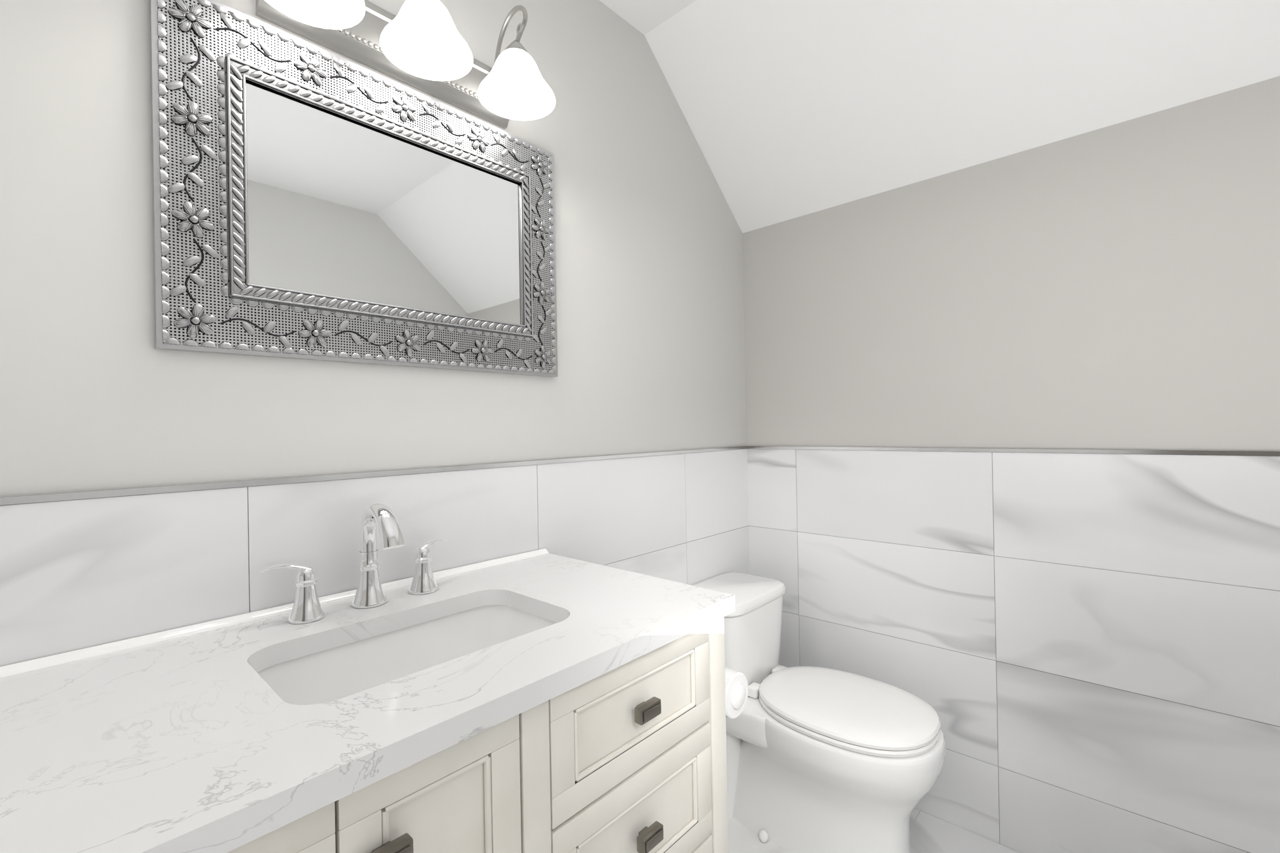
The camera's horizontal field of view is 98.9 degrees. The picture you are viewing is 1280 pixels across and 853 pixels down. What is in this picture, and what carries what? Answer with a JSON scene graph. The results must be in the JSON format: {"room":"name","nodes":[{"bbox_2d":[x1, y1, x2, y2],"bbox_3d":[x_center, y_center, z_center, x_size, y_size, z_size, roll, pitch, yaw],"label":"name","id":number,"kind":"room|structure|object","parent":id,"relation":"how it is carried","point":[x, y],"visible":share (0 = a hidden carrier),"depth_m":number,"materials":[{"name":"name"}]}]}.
{"room":"bathroom","nodes":[
{"label":"bathroom","id":0,"kind":"room"},
{"bbox_2d":[0,0,746,497],"bbox_3d":[-0.507,-0.029,1.183,0.100,2.480,2.800,-1,0,42],"label":"wall","id":1,"kind":"structure","parent":0,"point":[651,356],"depth_m":1.03,"materials":[{"name":"grey paint"}]},
{"bbox_2d":[149,0,557,377],"bbox_3d":[-0.480,-0.411,1.123,0.029,0.575,0.778,-1,0,42],"label":"mirror","id":2,"kind":"object","parent":1,"relation":"attached to","point":[309,202],"visible":1,"depth_m":1.01,"materials":[{"name":"metal"}]},
{"bbox_2d":[0,446,749,667],"bbox_3d":[-0.454,0.649,1.144,0.010,1.122,2.600,-1,0,42],"label":"tiles","id":3,"kind":"structure","parent":1,"relation":"attached to","point":[79,570],"depth_m":1.00,"materials":[{"name":"white tile"}]},
{"bbox_2d":[255,0,555,128],"bbox_3d":[-0.423,-0.820,1.068,0.201,0.205,0.578,-1,0,42],"label":"light","id":4,"kind":"object","parent":1,"relation":"attached to","point":[422,47],"visible":1,"depth_m":1.10,"materials":[{"name":"white glass"}]},
{"bbox_2d":[599,0,696,34],"bbox_3d":[0.078,-1.252,0.256,2.050,0.060,2.048,-1,0,42],"label":"ceiling","id":5,"kind":"structure","parent":0,"point":[645,16],"depth_m":1.60,"materials":[{"name":"white paint"}]},
{"bbox_2d":[727,808,1021,852],"bbox_3d":[0.309,1.225,0.454,2.250,0.060,2.800,-1,0,42],"label":"floor","id":6,"kind":"structure","parent":0,"point":[929,834],"depth_m":1.57,"materials":[{"name":"tile"}]},
{"bbox_2d":[0,548,735,852],"bbox_3d":[-0.336,0.757,0.844,0.565,0.900,0.929,-1,0,42],"label":"vanity","id":7,"kind":"object","parent":6,"relation":"on","point":[537,701],"visible":1,"depth_m":0.69,"materials":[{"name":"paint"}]},
{"bbox_2d":[258,503,450,624],"bbox_3d":[-0.460,0.227,0.966,0.155,0.184,0.327,-1,0,42],"label":"faucet","id":8,"kind":"object","parent":7,"relation":"on","point":[307,608],"visible":1,"depth_m":0.97,"materials":[{"name":"silver metal"}]},
{"bbox_2d":[724,667,748,719],"bbox_3d":[0.148,0.502,1.079,0.118,0.112,0.088,-1,0,42],"label":"toilet paper","id":9,"kind":"object","parent":7,"relation":"attached to","point":[736,683],"visible":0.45,"depth_m":1.04,"materials":[{"name":"white paper"}]},
{"bbox_2d":[692,572,945,852],"bbox_3d":[0.486,0.857,1.615,0.732,0.679,0.375,-1,0,42],"label":"toilet","id":10,"kind":"object","parent":6,"relation":"on","point":[819,760],"visible":0.76,"depth_m":1.49,"materials":[{"name":"white ceramic"}]},
{"bbox_2d":[644,0,1279,233],"bbox_3d":[0.980,-1.027,1.237,2.050,0.539,0.612,-1,0,42],"label":"ceiling","id":11,"kind":"structure","parent":0,"point":[794,109],"depth_m":1.49,"materials":[{"name":"white paint"}]},
{"bbox_2d":[742,76,1279,451],"bbox_3d":[1.238,0.179,1.419,2.150,2.001,0.100,-1,0,42],"label":"wall","id":12,"kind":"structure","parent":0,"point":[1115,287],"depth_m":1.47,"materials":[{"name":"grey paint"}]},
{"bbox_2d":[747,446,1279,852],"bbox_3d":[1.172,0.620,1.411,2.050,1.122,0.010,-1,0,42],"label":"tiles","id":13,"kind":"structure","parent":12,"relation":"attached to","point":[1091,637],"depth_m":1.46,"materials":[{"name":"white tile"}]}
]}

